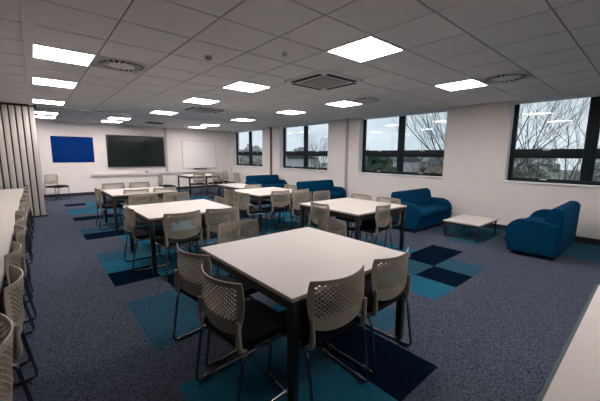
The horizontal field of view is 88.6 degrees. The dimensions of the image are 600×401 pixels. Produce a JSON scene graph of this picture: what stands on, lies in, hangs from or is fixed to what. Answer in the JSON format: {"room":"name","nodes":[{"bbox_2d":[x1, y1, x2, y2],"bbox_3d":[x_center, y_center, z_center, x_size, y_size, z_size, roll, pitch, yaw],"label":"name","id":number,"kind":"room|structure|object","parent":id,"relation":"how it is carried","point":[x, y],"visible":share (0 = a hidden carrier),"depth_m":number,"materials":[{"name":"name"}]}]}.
{"room":"school common room","nodes":[
{"label":"school common room","id":0,"kind":"room"},
{"bbox_2d":[36,120,228,194],"bbox_3d":[-7.846,-1.537,11.218,11.670,2.760,0.200,-7,11,-40],"label":"wall","id":1,"kind":"structure","parent":0,"point":[77,175],"depth_m":11.58,"materials":[{"name":"paint"}]},
{"bbox_2d":[50,136,94,162],"bbox_3d":[-8.017,-1.802,10.880,1.210,0.900,0.021,-7,11,-40],"label":"pinboard","id":2,"kind":"object","parent":1,"relation":"attached to","point":[64,148],"visible":1,"depth_m":10.85,"materials":[{"name":"blue fabric"}]},
{"bbox_2d":[44,185,217,197],"bbox_3d":[-7.710,-0.267,11.387,11.470,0.100,0.016,-7,11,-40],"label":"baseboard","id":3,"kind":"structure","parent":1,"relation":"attached to","point":[203,186],"depth_m":11.26,"materials":[{"name":"black"}]},
{"bbox_2d":[105,134,164,166],"bbox_3d":[-6.449,-1.950,12.178,2.060,1.200,0.089,-7,11,-40],"label":"wall screen","id":4,"kind":"object","parent":1,"relation":"attached to","point":[122,150],"visible":1,"depth_m":12.08,"materials":[{"name":"black"}]},
{"bbox_2d":[91,170,217,176],"bbox_3d":[-5.772,-1.152,12.908,4.970,0.110,0.060,-7,11,-40],"label":"trim","id":5,"kind":"structure","parent":1,"relation":"attached to","point":[208,171],"depth_m":12.58,"materials":[{"name":"grey plastic"}]},
{"bbox_2d":[164,128,167,171],"bbox_3d":[-5.620,-2.115,12.907,0.090,1.830,0.040,-7,11,-40],"label":"trim","id":6,"kind":"structure","parent":1,"relation":"attached to","point":[165,135],"depth_m":12.89,"materials":[{"name":"grey paint"}]},
{"bbox_2d":[181,140,216,168],"bbox_3d":[-4.503,-2.054,13.857,1.570,1.250,0.085,-7,11,-40],"label":"whiteboard","id":7,"kind":"object","parent":1,"relation":"attached to","point":[195,154],"visible":1,"depth_m":13.85,"materials":[{"name":"white"}]},
{"bbox_2d":[228,132,232,181],"bbox_3d":[-3.364,-1.996,14.834,0.120,2.590,0.120,-7,11,-40],"label":"trim","id":8,"kind":"structure","parent":1,"relation":"attached to","point":[229,133],"depth_m":14.77,"materials":[{"name":"paint"}]},
{"bbox_2d":[0,0,599,131],"bbox_3d":[-2.218,-1.844,4.726,11.470,0.050,16.800,-7,11,-40],"label":"ceiling","id":9,"kind":"structure","parent":0,"point":[557,42],"depth_m":3.36,"materials":[{"name":"tile"}]},
{"bbox_2d":[33,99,65,104],"bbox_3d":[-5.438,-2.123,6.633,0.596,0.014,0.596,-7,11,-40],"label":"recessed light","id":10,"kind":"object","parent":9,"relation":"in","point":[34,100],"visible":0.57,"depth_m":6.68,"materials":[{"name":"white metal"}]},
{"bbox_2d":[33,77,78,88],"bbox_3d":[-3.873,-1.849,4.834,0.596,0.014,0.596,-7,11,-40],"label":"recessed light","id":11,"kind":"object","parent":9,"relation":"in","point":[36,80],"visible":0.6,"depth_m":4.86,"materials":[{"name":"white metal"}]},
{"bbox_2d":[33,43,96,66],"bbox_3d":[-2.700,-1.642,3.485,0.596,0.014,0.596,-7,11,-40],"label":"recessed light","id":12,"kind":"object","parent":9,"relation":"in","point":[45,52],"visible":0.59,"depth_m":3.48,"materials":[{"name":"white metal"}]},
{"bbox_2d":[91,55,153,73],"bbox_3d":[-2.245,-1.693,3.873,0.592,0.010,0.592,-7,11,-40],"label":"ceiling vent","id":13,"kind":"object","parent":9,"relation":"in","point":[104,62],"visible":1,"depth_m":3.83,"materials":[{"name":"metal"}]},
{"bbox_2d":[149,110,177,114],"bbox_3d":[-3.619,-2.336,8.183,0.596,0.014,0.596,-7,11,-40],"label":"recessed light","id":14,"kind":"object","parent":9,"relation":"in","point":[155,111],"visible":1,"depth_m":8.15,"materials":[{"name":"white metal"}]},
{"bbox_2d":[151,111,174,114],"bbox_3d":[-3.619,-2.338,8.183,0.552,0.006,0.552,-7,11,-40],"label":"diffuser","id":15,"kind":"object","parent":14,"relation":"attached to","point":[155,112],"depth_m":8.15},
{"bbox_2d":[181,97,220,104],"bbox_3d":[-2.054,-2.061,6.384,0.596,0.014,0.596,-7,11,-40],"label":"recessed light","id":16,"kind":"object","parent":9,"relation":"in","point":[190,100],"visible":0.87,"depth_m":6.40,"materials":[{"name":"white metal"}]},
{"bbox_2d":[184,98,217,103],"bbox_3d":[-2.054,-2.063,6.384,0.552,0.006,0.552,-7,11,-40],"label":"diffuser","id":17,"kind":"object","parent":16,"relation":"attached to","point":[191,100],"depth_m":6.40,"materials":[{"name":"plastic"}]},
{"bbox_2d":[181,105,227,112],"bbox_3d":[-2.320,-2.201,7.452,0.840,0.046,0.840,-7,11,-40],"label":"air cassette","id":18,"kind":"object","parent":9,"relation":"attached to","point":[194,108],"visible":0.96,"depth_m":7.30,"materials":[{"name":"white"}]},
{"bbox_2d":[190,108,218,112],"bbox_3d":[-2.320,-2.184,7.454,0.520,0.012,0.520,-7,11,-40],"label":"return grille","id":19,"kind":"object","parent":18,"relation":"attached to","point":[195,109],"depth_m":7.43,"materials":[{"name":"grey"}]},
{"bbox_2d":[221,81,270,92],"bbox_3d":[-0.880,-1.855,5.035,0.596,0.014,0.596,-7,11,-40],"label":"recessed light","id":20,"kind":"object","parent":9,"relation":"in","point":[239,85],"visible":0.86,"depth_m":5.04,"materials":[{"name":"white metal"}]},
{"bbox_2d":[284,70,363,90],"bbox_3d":[0.352,-1.756,4.548,0.840,0.046,0.840,-7,11,-40],"label":"air cassette","id":21,"kind":"object","parent":9,"relation":"attached to","point":[323,80],"visible":1,"depth_m":4.43,"materials":[{"name":"plastic"}]},
{"bbox_2d":[299,76,348,87],"bbox_3d":[0.352,-1.739,4.550,0.520,0.012,0.520,-7,11,-40],"label":"return grille","id":22,"kind":"object","parent":21,"relation":"attached to","point":[323,81],"depth_m":4.50,"materials":[{"name":"grey"}]},
{"bbox_2d":[325,100,361,106],"bbox_3d":[0.940,-2.067,6.586,0.596,0.014,0.596,-7,11,-40],"label":"recessed light","id":23,"kind":"object","parent":9,"relation":"in","point":[345,103],"visible":0.94,"depth_m":6.57,"materials":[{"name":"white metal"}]},
{"bbox_2d":[325,34,405,62],"bbox_3d":[0.685,-1.580,3.236,0.596,0.014,0.596,-7,11,-40],"label":"recessed light","id":24,"kind":"object","parent":9,"relation":"in","point":[370,47],"visible":0.96,"depth_m":3.21,"materials":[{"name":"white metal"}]},
{"bbox_2d":[346,96,385,103],"bbox_3d":[1.331,-1.996,6.136,0.592,0.010,0.592,-7,11,-40],"label":"ceiling vent","id":25,"kind":"object","parent":9,"relation":"in","point":[364,100],"visible":1,"depth_m":6.11,"materials":[{"name":"metal"}]},
{"bbox_2d":[433,78,488,90],"bbox_3d":[2.505,-1.793,4.787,0.596,0.014,0.596,-7,11,-40],"label":"recessed light","id":26,"kind":"object","parent":9,"relation":"in","point":[470,83],"visible":0.96,"depth_m":4.79,"materials":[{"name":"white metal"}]},
{"bbox_2d":[475,70,535,84],"bbox_3d":[2.896,-1.721,4.338,0.592,0.010,0.592,-7,11,-40],"label":"ceiling vent","id":27,"kind":"object","parent":9,"relation":"in","point":[519,75],"visible":1,"depth_m":4.30,"materials":[{"name":"metal"}]},
{"bbox_2d":[2,187,599,400],"bbox_3d":[-2.238,0.743,5.104,11.470,0.001,16.800,-7,11,-40],"label":"floor","id":28,"kind":"structure","parent":0,"point":[489,322],"depth_m":2.73,"materials":[{"name":"grey carpet"}]},
{"bbox_2d":[0,313,13,400],"bbox_3d":[-1.332,0.922,1.118,0.503,0.812,0.498,-7,11,-43],"label":"chair","id":29,"kind":"object","parent":28,"relation":"on","point":[6,324],"visible":1,"depth_m":1.16,"materials":[{"name":"beige plastic"}]},
{"bbox_2d":[0,188,23,293],"bbox_3d":[-3.535,0.695,2.835,1.400,0.729,9.400,-7,11,-40],"label":"table","id":30,"kind":"object","parent":28,"relation":"on","point":[10,199],"visible":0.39,"depth_m":3.57,"materials":[{"name":"white laminate"}]},
{"bbox_2d":[0,241,34,368],"bbox_3d":[-2.267,0.759,2.186,0.503,0.812,0.498,-6,11,-38],"label":"chair","id":31,"kind":"object","parent":28,"relation":"on","point":[15,255],"visible":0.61,"depth_m":2.19,"materials":[{"name":"beige plastic"}]},
{"bbox_2d":[2,214,32,295],"bbox_3d":[-3.206,0.596,3.253,0.503,0.812,0.498,-7,11,-42],"label":"chair","id":32,"kind":"object","parent":28,"relation":"on","point":[20,222],"visible":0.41,"depth_m":3.29,"materials":[{"name":"beige plastic"}]},
{"bbox_2d":[3,225,36,323],"bbox_3d":[-2.725,0.676,2.730,0.503,0.812,0.498,-8,12,-44],"label":"chair","id":33,"kind":"object","parent":28,"relation":"on","point":[19,231],"visible":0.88,"depth_m":2.74,"materials":[{"name":"beige plastic"}]},
{"bbox_2d":[3,265,38,400],"bbox_3d":[-1.783,0.839,1.665,0.503,0.812,0.498,-7,11,-40],"label":"chair","id":34,"kind":"object","parent":28,"relation":"on","point":[16,275],"visible":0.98,"depth_m":1.65,"materials":[{"name":"beige plastic"}]},
{"bbox_2d":[13,206,32,272],"bbox_3d":[-3.675,0.514,3.786,0.503,0.812,0.498,-6,11,-38],"label":"chair","id":35,"kind":"object","parent":28,"relation":"on","point":[21,211],"visible":0.28,"depth_m":3.88,"materials":[{"name":"beige plastic"}]},
{"bbox_2d":[0,102,48,217],"bbox_3d":[-7.200,-0.802,6.465,2.762,2.589,0.355,-7,11,-40],"label":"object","id":36,"kind":"structure","parent":28,"relation":"on","point":[20,166],"depth_m":6.97,"materials":[{"name":"grey"}]},
{"bbox_2d":[20,0,33,105],"bbox_3d":[-3.331,-1.682,3.783,0.075,0.028,16.800,-7,11,-40],"label":"trim","id":37,"kind":"structure","parent":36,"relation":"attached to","point":[27,6],"depth_m":2.93,"materials":[{"name":"white metal"}]},
{"bbox_2d":[36,106,280,126],"bbox_3d":[-3.472,-2.514,9.457,7.140,0.024,0.080,-7,11,-40],"label":"trim","id":38,"kind":"structure","parent":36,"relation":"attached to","point":[36,106],"depth_m":8.66,"materials":[{"name":"white metal"}]},
{"bbox_2d":[20,200,32,259],"bbox_3d":[-4.135,0.432,4.328,0.503,0.812,0.498,-7,11,-42],"label":"chair","id":39,"kind":"object","parent":28,"relation":"on","point":[22,202],"visible":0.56,"depth_m":4.35,"materials":[{"name":"beige plastic"}]},
{"bbox_2d":[21,195,32,248],"bbox_3d":[-4.598,0.350,4.866,0.503,0.812,0.498,-6,11,-39],"label":"chair","id":40,"kind":"object","parent":28,"relation":"on","point":[24,197],"visible":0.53,"depth_m":4.92,"materials":[{"name":"beige plastic"}]},
{"bbox_2d":[22,191,34,238],"bbox_3d":[-5.055,0.267,5.409,0.503,0.812,0.498,-6,10,-37],"label":"chair","id":41,"kind":"object","parent":28,"relation":"on","point":[26,193],"visible":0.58,"depth_m":5.54,"materials":[{"name":"beige plastic"}]},
{"bbox_2d":[44,174,69,199],"bbox_3d":[-8.001,-0.445,10.125,0.503,0.812,0.498,2,8,9],"label":"chair","id":42,"kind":"object","parent":28,"relation":"on","point":[55,180],"visible":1,"depth_m":10.10,"materials":[{"name":"beige plastic"}]},
{"bbox_2d":[94,187,124,229],"bbox_3d":[-3.905,0.140,6.338,0.503,0.812,0.498,-7,11,-40],"label":"chair","id":43,"kind":"object","parent":28,"relation":"on","point":[102,207],"visible":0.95,"depth_m":6.14,"materials":[{"name":"beige plastic"}]},
{"bbox_2d":[102,183,127,218],"bbox_3d":[-4.282,0.017,7.163,0.498,0.812,0.503,-7,11,-40],"label":"chair","id":44,"kind":"object","parent":28,"relation":"on","point":[108,201],"visible":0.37,"depth_m":7.15,"materials":[{"name":"beige plastic"}]},
{"bbox_2d":[120,189,149,228],"bbox_3d":[-3.346,0.156,6.254,0.498,0.812,0.503,-7,11,-40],"label":"chair","id":45,"kind":"object","parent":28,"relation":"on","point":[139,190],"visible":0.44,"depth_m":6.07,"materials":[{"name":"beige plastic"}]},
{"bbox_2d":[101,187,178,233],"bbox_3d":[-3.413,0.149,6.580,1.200,0.729,1.200,-7,11,-40],"label":"meeting table","id":46,"kind":"object","parent":28,"relation":"on","point":[114,194],"visible":0.68,"depth_m":6.19,"materials":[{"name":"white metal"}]},
{"bbox_2d":[129,182,153,202],"bbox_3d":[-3.857,-0.033,7.525,0.498,0.812,0.503,-7,11,-40],"label":"chair","id":47,"kind":"object","parent":28,"relation":"on","point":[133,183],"visible":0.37,"depth_m":7.60,"materials":[{"name":"beige plastic"}]},
{"bbox_2d":[128,194,159,248],"bbox_3d":[-2.536,0.327,5.127,0.498,0.812,0.503,-7,11,-40],"label":"chair","id":48,"kind":"object","parent":28,"relation":"on","point":[138,221],"visible":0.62,"depth_m":5.19,"materials":[{"name":"beige plastic"}]},
{"bbox_2d":[123,205,170,271],"bbox_3d":[-2.090,0.468,4.191,0.503,0.812,0.498,-7,11,-40],"label":"chair","id":49,"kind":"object","parent":28,"relation":"on","point":[129,222],"visible":0.97,"depth_m":4.01,"materials":[{"name":"beige plastic"}]},
{"bbox_2d":[151,187,179,226],"bbox_3d":[-2.937,0.109,6.603,0.498,0.812,0.503,-7,11,-40],"label":"chair","id":50,"kind":"object","parent":28,"relation":"on","point":[170,188],"visible":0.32,"depth_m":6.36,"materials":[{"name":"beige plastic"}]},
{"bbox_2d":[163,192,190,231],"bbox_3d":[-2.107,0.283,5.453,0.498,0.812,0.503,-7,11,-40],"label":"chair","id":51,"kind":"object","parent":28,"relation":"on","point":[178,193],"visible":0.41,"depth_m":5.57,"materials":[{"name":"beige plastic"}]},
{"bbox_2d":[155,209,203,280],"bbox_3d":[-1.547,0.514,3.898,0.498,0.812,0.503,-7,11,-43],"label":"chair","id":52,"kind":"object","parent":28,"relation":"on","point":[171,238],"visible":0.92,"depth_m":3.71,"materials":[{"name":"beige plastic"}]},
{"bbox_2d":[126,199,237,275],"bbox_3d":[-1.741,0.457,4.559,1.200,0.729,1.200,-7,11,-40],"label":"meeting table","id":53,"kind":"object","parent":28,"relation":"on","point":[151,214],"visible":0.61,"depth_m":4.28,"materials":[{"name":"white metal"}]},
{"bbox_2d":[178,174,219,196],"bbox_3d":[-3.881,-0.618,11.806,1.200,0.729,1.200,-7,11,-40],"label":"meeting table","id":54,"kind":"object","parent":28,"relation":"on","point":[189,176],"visible":0.59,"depth_m":11.44,"materials":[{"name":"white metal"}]},
{"bbox_2d":[191,174,206,196],"bbox_3d":[-3.763,-0.584,11.302,0.498,0.812,0.503,-7,11,-40],"label":"chair","id":55,"kind":"object","parent":28,"relation":"on","point":[198,181],"visible":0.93,"depth_m":11.13,"materials":[{"name":"beige plastic"}]},
{"bbox_2d":[191,196,232,246],"bbox_3d":[-1.414,0.370,4.897,0.503,0.812,0.498,-7,11,-40],"label":"chair","id":56,"kind":"object","parent":28,"relation":"on","point":[225,201],"visible":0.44,"depth_m":4.96,"materials":[{"name":"beige plastic"}]},
{"bbox_2d":[173,243,256,366],"bbox_3d":[-0.670,0.735,2.437,0.498,0.812,0.503,8,11,41],"label":"chair","id":57,"kind":"object","parent":28,"relation":"on","point":[190,288],"visible":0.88,"depth_m":2.26,"materials":[{"name":"beige plastic"}]},
{"bbox_2d":[208,173,223,194],"bbox_3d":[-3.204,-0.645,11.752,0.498,0.812,0.503,-7,11,-40],"label":"chair","id":58,"kind":"object","parent":28,"relation":"on","point":[216,180],"visible":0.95,"depth_m":11.56,"materials":[{"name":"beige plastic"}]},
{"bbox_2d":[196,206,240,266],"bbox_3d":[-1.125,0.469,4.232,0.498,0.812,0.503,-6,10,-36],"label":"chair","id":59,"kind":"object","parent":28,"relation":"on","point":[211,232],"visible":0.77,"depth_m":4.00,"materials":[{"name":"beige plastic"}]},
{"bbox_2d":[217,219,258,303],"bbox_3d":[-0.522,0.641,3.084,0.498,0.812,0.503,-6,10,-37],"label":"chair","id":60,"kind":"object","parent":28,"relation":"on","point":[255,221],"visible":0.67,"depth_m":3.21,"materials":[{"name":"beige plastic"}]},
{"bbox_2d":[217,183,258,217],"bbox_3d":[-1.564,-0.025,7.869,0.600,0.729,1.200,-7,11,-40],"label":"meeting table","id":61,"kind":"object","parent":28,"relation":"on","point":[231,186],"visible":0.38,"depth_m":7.75,"materials":[{"name":"white laminate"}]},
{"bbox_2d":[223,188,253,229],"bbox_3d":[-1.286,0.154,6.377,0.503,0.812,0.498,-7,11,-40],"label":"chair","id":62,"kind":"object","parent":28,"relation":"on","point":[231,202],"visible":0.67,"depth_m":6.14,"materials":[{"name":"beige plastic"}]},
{"bbox_2d":[195,263,286,400],"bbox_3d":[-0.340,0.805,1.974,0.503,0.812,0.498,-8,12,-44],"label":"chair","id":63,"kind":"object","parent":28,"relation":"on","point":[244,324],"visible":0.96,"depth_m":1.80,"materials":[{"name":"beige plastic"}]},
{"bbox_2d":[235,191,267,236],"bbox_3d":[-0.938,0.224,5.916,0.503,0.812,0.498,-7,11,-40],"label":"chair","id":64,"kind":"object","parent":28,"relation":"on","point":[244,208],"visible":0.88,"depth_m":5.74,"materials":[{"name":"beige plastic"}]},
{"bbox_2d":[243,184,271,222],"bbox_3d":[-0.976,0.052,7.096,0.498,0.812,0.503,-7,11,-40],"label":"chair","id":65,"kind":"object","parent":28,"relation":"on","point":[253,202],"visible":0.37,"depth_m":7.07,"materials":[{"name":"beige plastic"}]},
{"bbox_2d":[245,174,287,188],"bbox_3d":[-1.227,-0.544,11.334,1.500,0.763,0.684,-7,11,-40],"label":"sofa","id":66,"kind":"object","parent":28,"relation":"on","point":[264,180],"visible":0.49,"depth_m":11.35,"materials":[{"name":"blue fabric"}]},
{"bbox_2d":[257,184,283,187],"bbox_3d":[-1.171,-0.508,11.272,1.154,0.140,0.500,-7,11,-40],"label":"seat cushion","id":67,"kind":"object","parent":66,"relation":"on","point":[263,185],"depth_m":11.27,"materials":[{"name":"blue fabric"}]},
{"bbox_2d":[230,187,304,232],"bbox_3d":[-0.714,0.146,6.740,1.200,0.729,1.200,-7,11,-40],"label":"meeting table","id":68,"kind":"object","parent":28,"relation":"on","point":[260,194],"visible":0.62,"depth_m":6.32,"materials":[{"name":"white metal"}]},
{"bbox_2d":[262,190,291,232],"bbox_3d":[-0.498,0.182,6.228,0.498,0.812,0.503,-7,11,-40],"label":"chair","id":69,"kind":"object","parent":28,"relation":"on","point":[276,206],"visible":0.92,"depth_m":6.05,"materials":[{"name":"beige plastic"}]},
{"bbox_2d":[270,184,298,222],"bbox_3d":[-0.360,0.056,7.100,0.503,0.812,0.498,-7,11,-40],"label":"chair","id":70,"kind":"object","parent":28,"relation":"on","point":[285,185],"visible":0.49,"depth_m":7.17,"materials":[{"name":"beige plastic"}]},
{"bbox_2d":[279,188,308,228],"bbox_3d":[-0.113,0.141,6.529,0.498,0.812,0.503,-7,11,-40],"label":"chair","id":71,"kind":"object","parent":28,"relation":"on","point":[307,189],"visible":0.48,"depth_m":6.31,"materials":[{"name":"beige plastic"}]},
{"bbox_2d":[201,227,409,400],"bbox_3d":[0.019,0.766,2.536,1.200,0.729,1.200,-7,11,-40],"label":"meeting table","id":72,"kind":"object","parent":28,"relation":"on","point":[281,266],"visible":0.69,"depth_m":2.23,"materials":[{"name":"white laminate"}]},
{"bbox_2d":[290,192,325,231],"bbox_3d":[0.161,0.274,5.637,0.498,0.812,0.503,-7,11,-40],"label":"chair","id":73,"kind":"object","parent":28,"relation":"on","point":[295,205],"visible":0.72,"depth_m":5.67,"materials":[{"name":"beige plastic"}]},
{"bbox_2d":[268,265,369,400],"bbox_3d":[0.114,0.803,2.011,0.498,0.812,0.503,-6,10,-37],"label":"chair","id":74,"kind":"object","parent":28,"relation":"on","point":[321,320],"visible":0.99,"depth_m":1.81,"materials":[{"name":"beige plastic"}]},
{"bbox_2d":[296,180,346,201],"bbox_3d":[0.620,-0.183,8.953,1.500,0.763,0.684,-7,11,-40],"label":"sofa","id":75,"kind":"object","parent":28,"relation":"on","point":[336,192],"visible":0.41,"depth_m":8.99,"materials":[{"name":"blue fabric"}]},
{"bbox_2d":[316,191,342,199],"bbox_3d":[0.676,-0.146,8.892,1.154,0.140,0.500,-7,11,-40],"label":"seat cushion","id":76,"kind":"object","parent":75,"relation":"on","point":[333,194],"depth_m":8.89,"materials":[{"name":"blue fabric"}]},
{"bbox_2d":[310,190,343,233],"bbox_3d":[0.534,0.241,5.877,0.498,0.812,0.503,-7,11,-40],"label":"chair","id":77,"kind":"object","parent":28,"relation":"on","point":[316,193],"visible":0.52,"depth_m":6.01,"materials":[{"name":"beige plastic"}]},
{"bbox_2d":[309,201,349,237],"bbox_3d":[0.436,0.414,4.687,0.503,0.812,0.498,-5,10,-32],"label":"chair","id":78,"kind":"object","parent":28,"relation":"on","point":[325,207],"visible":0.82,"depth_m":4.52,"materials":[{"name":"beige plastic"}]},
{"bbox_2d":[318,216,346,236],"bbox_3d":[0.191,0.623,3.249,0.503,0.812,0.498,-5,10,-34],"label":"chair","id":79,"kind":"object","parent":28,"relation":"on","point":[341,224],"visible":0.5,"depth_m":3.36,"materials":[{"name":"beige plastic"}]},
{"bbox_2d":[299,197,406,250],"bbox_3d":[0.825,0.424,4.918,1.200,0.729,1.200,-7,11,-40],"label":"meeting table","id":80,"kind":"object","parent":28,"relation":"on","point":[355,209],"visible":0.65,"depth_m":4.75,"materials":[{"name":"laminate"}]},
{"bbox_2d":[335,193,372,241],"bbox_3d":[0.953,0.309,5.439,0.503,0.812,0.498,-7,11,-40],"label":"chair","id":81,"kind":"object","parent":28,"relation":"on","point":[352,194],"visible":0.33,"depth_m":5.45,"materials":[{"name":"beige plastic"}]},
{"bbox_2d":[325,247,411,373],"bbox_3d":[0.532,0.752,2.381,0.498,0.812,0.503,-7,11,-41],"label":"chair","id":82,"kind":"object","parent":28,"relation":"on","point":[379,295],"visible":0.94,"depth_m":2.17,"materials":[{"name":"beige plastic"}]},
{"bbox_2d":[349,202,392,248],"bbox_3d":[1.058,0.435,4.578,0.503,0.812,0.498,8,11,41],"label":"chair","id":83,"kind":"object","parent":28,"relation":"on","point":[373,229],"visible":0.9,"depth_m":4.39,"materials":[{"name":"beige plastic"}]},
{"bbox_2d":[360,196,400,249],"bbox_3d":[1.318,0.373,5.019,0.503,0.812,0.498,-7,11,-40],"label":"chair","id":84,"kind":"object","parent":28,"relation":"on","point":[370,220],"visible":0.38,"depth_m":5.01,"materials":[{"name":"beige plastic"}]},
{"bbox_2d":[391,188,451,232],"bbox_3d":[2.620,0.171,6.638,1.500,0.763,0.684,-7,11,-40],"label":"sofa","id":85,"kind":"object","parent":28,"relation":"on","point":[423,210],"visible":0.82,"depth_m":6.43,"materials":[{"name":"blue fabric"}]},
{"bbox_2d":[418,204,447,217],"bbox_3d":[2.677,0.207,6.577,1.154,0.140,0.500,-7,11,-40],"label":"seat cushion","id":86,"kind":"object","parent":85,"relation":"on","point":[428,210],"depth_m":6.50,"materials":[{"name":"blue fabric"}]},
{"bbox_2d":[443,214,498,242],"bbox_3d":[3.266,0.513,5.881,0.980,0.315,0.640,-7,11,-40],"label":"coffee table","id":87,"kind":"object","parent":28,"relation":"on","point":[474,221],"visible":1,"depth_m":5.75,"materials":[{"name":"white laminate"}]},
{"bbox_2d":[504,201,580,260],"bbox_3d":[4.014,0.411,5.066,1.500,0.763,0.684,-7,11,-40],"label":"sofa","id":88,"kind":"object","parent":28,"relation":"on","point":[547,233],"visible":1,"depth_m":4.59,"materials":[{"name":"blue fabric"}]},
{"bbox_2d":[527,216,544,220],"bbox_3d":[3.957,0.427,5.136,1.154,0.140,0.500,-7,11,-40],"label":"seat cushion","id":89,"kind":"object","parent":88,"relation":"on","point":[531,217],"depth_m":5.50,"materials":[{"name":"blue fabric"}]},
{"bbox_2d":[536,284,599,400],"bbox_3d":[1.446,0.985,1.116,1.630,0.730,0.781,-7,11,-40],"label":"desk","id":90,"kind":"object","parent":28,"relation":"on","point":[575,375],"visible":1,"depth_m":1.14,"materials":[{"name":"white laminate"}]},
{"bbox_2d":[231,101,599,238],"bbox_3d":[2.249,-1.096,8.727,0.340,2.760,17.200,-7,11,-40],"label":"wall","id":91,"kind":"structure","parent":0,"point":[477,136],"depth_m":6.78,"materials":[{"name":"paint"}]},
{"bbox_2d":[232,128,262,166],"bbox_3d":[-2.298,-2.337,13.788,0.275,1.609,2.580,-7,11,-40],"label":"window","id":92,"kind":"structure","parent":91,"relation":"in","point":[236,153],"depth_m":14.08,"materials":[{"name":"black"}]},
{"bbox_2d":[270,127,271,174],"bbox_3d":[-1.166,-1.617,12.361,0.050,2.590,0.080,-7,11,-40],"label":"trim","id":93,"kind":"structure","parent":91,"relation":"attached to","point":[270,127],"depth_m":12.28,"materials":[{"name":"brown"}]},
{"bbox_2d":[280,121,327,170],"bbox_3d":[0.138,-1.910,10.989,0.275,1.609,2.670,-7,11,-40],"label":"window","id":94,"kind":"structure","parent":91,"relation":"in","point":[283,153],"depth_m":11.14,"materials":[{"name":"black"}]},
{"bbox_2d":[344,119,348,195],"bbox_3d":[1.411,-1.165,9.402,0.045,2.590,0.080,-7,11,-40],"label":"trim","id":95,"kind":"structure","parent":91,"relation":"attached to","point":[347,120],"depth_m":9.35,"materials":[{"name":"grey paint"}]},
{"bbox_2d":[356,108,447,177],"bbox_3d":[2.622,-1.474,8.133,0.275,1.609,2.590,-7,11,-40],"label":"window","id":96,"kind":"structure","parent":91,"relation":"in","point":[400,153],"depth_m":8.20,"materials":[{"name":"black"}]},
{"bbox_2d":[450,217,599,244],"bbox_3d":[2.109,0.187,8.791,0.016,0.100,16.784,-7,11,-40],"label":"baseboard","id":97,"kind":"structure","parent":91,"relation":"attached to","point":[498,226],"depth_m":5.47,"materials":[{"name":"black"}]},
{"bbox_2d":[501,91,599,187],"bbox_3d":[5.051,-1.047,5.341,0.275,1.609,2.500,-7,11,-40],"label":"window","id":98,"kind":"structure","parent":91,"relation":"in","point":[590,153],"depth_m":5.62,"materials":[{"name":"black"}]},
{"label":"outside","id":99,"kind":"structure","parent":0,"visible":0},
{"bbox_2d":[320,163,579,177],"bbox_3d":[30.898,-8.306,92.323,152.390,0.001,220.000,-7,11,-40],"label":"lawn","id":100,"kind":"structure","parent":99,"point":[561,172],"depth_m":95.00,"materials":[{"name":"green plant"}]},
{"bbox_2d":[239,144,262,164],"bbox_3d":[-15.085,-11.915,93.458,7.345,10.724,11.712,-7,11,-40],"label":"clump","id":101,"kind":"object","parent":100,"relation":"on","point":[244,159],"visible":0.33,"depth_m":90.63,"materials":[{"name":"plant"}]},
{"bbox_2d":[287,156,315,166],"bbox_3d":[-1.002,-8.440,71.222,7.800,5.880,9.600,-1,8,-11],"label":"house","id":102,"kind":"structure","parent":100,"relation":"on","point":[291,160],"depth_m":66.62,"materials":[{"name":"stone"}]},
{"bbox_2d":[298,125,327,167],"bbox_3d":[2.540,-5.618,37.413,7.349,10.316,11.217,3,9,15],"label":"bare tree","id":103,"kind":"object","parent":100,"relation":"on","point":[322,159],"visible":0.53,"depth_m":38.23,"materials":[{"name":"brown plant"}]},
{"bbox_2d":[365,157,395,170],"bbox_3d":[8.961,-3.411,35.333,3.622,4.520,3.593,1,8,2],"label":"conifer","id":104,"kind":"object","parent":100,"relation":"on","point":[373,164],"visible":0.42,"depth_m":34.50,"materials":[{"name":"plant"}]},
{"bbox_2d":[366,157,420,171],"bbox_3d":[18.315,-7.116,64.213,7.800,5.580,10.600,-7,11,-40],"label":"house","id":105,"kind":"structure","parent":100,"relation":"on","point":[407,165],"depth_m":60.28,"materials":[{"name":"stone"}]},
{"bbox_2d":[417,149,430,172],"bbox_3d":[29.297,-7.961,68.475,6.789,6.952,11.695,-7,11,-40],"label":"clump","id":106,"kind":"object","parent":100,"relation":"on","point":[422,165],"visible":0.18,"depth_m":67.67,"materials":[{"name":"plant"}]},
{"bbox_2d":[424,157,443,173],"bbox_3d":[28.632,-5.481,55.426,6.800,5.040,9.600,-6,10,-35],"label":"house","id":107,"kind":"structure","parent":100,"relation":"on","point":[436,167],"depth_m":56.28,"materials":[{"name":"brick"}]},
{"bbox_2d":[369,98,588,177],"bbox_3d":[8.018,-4.332,15.080,12.791,14.284,11.849,4,9,25],"label":"bare tree","id":108,"kind":"object","parent":100,"relation":"on","point":[516,168],"visible":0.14,"depth_m":13.73,"materials":[{"name":"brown plant"}]},
{"bbox_2d":[513,147,560,178],"bbox_3d":[40.456,-6.002,56.754,11.857,7.553,6.801,7,10,36],"label":"clump","id":109,"kind":"object","parent":100,"relation":"on","point":[543,172],"visible":0.23,"depth_m":53.39,"materials":[{"name":"plant"}]},
{"bbox_2d":[513,98,599,180],"bbox_3d":[8.802,-4.028,10.535,9.899,14.959,7.709,-3,9,-20],"label":"bare tree","id":110,"kind":"object","parent":100,"relation":"on","point":[531,175],"visible":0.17,"depth_m":11.60,"materials":[{"name":"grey plant"}]},
{"bbox_2d":[521,101,599,179],"bbox_3d":[12.102,-1.909,14.645,5.111,9.626,4.589,1,8,7],"label":"bare tree","id":111,"kind":"object","parent":100,"relation":"on","point":[570,101],"visible":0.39,"depth_m":14.11,"materials":[{"name":"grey plant"}]},
{"bbox_2d":[593,159,599,180],"bbox_3d":[49.521,-4.314,45.094,6.368,6.316,12.133,-7,11,-40],"label":"clump","id":112,"kind":"object","parent":100,"relation":"on","point":[597,170],"visible":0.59,"depth_m":47.17,"materials":[{"name":"plant"}]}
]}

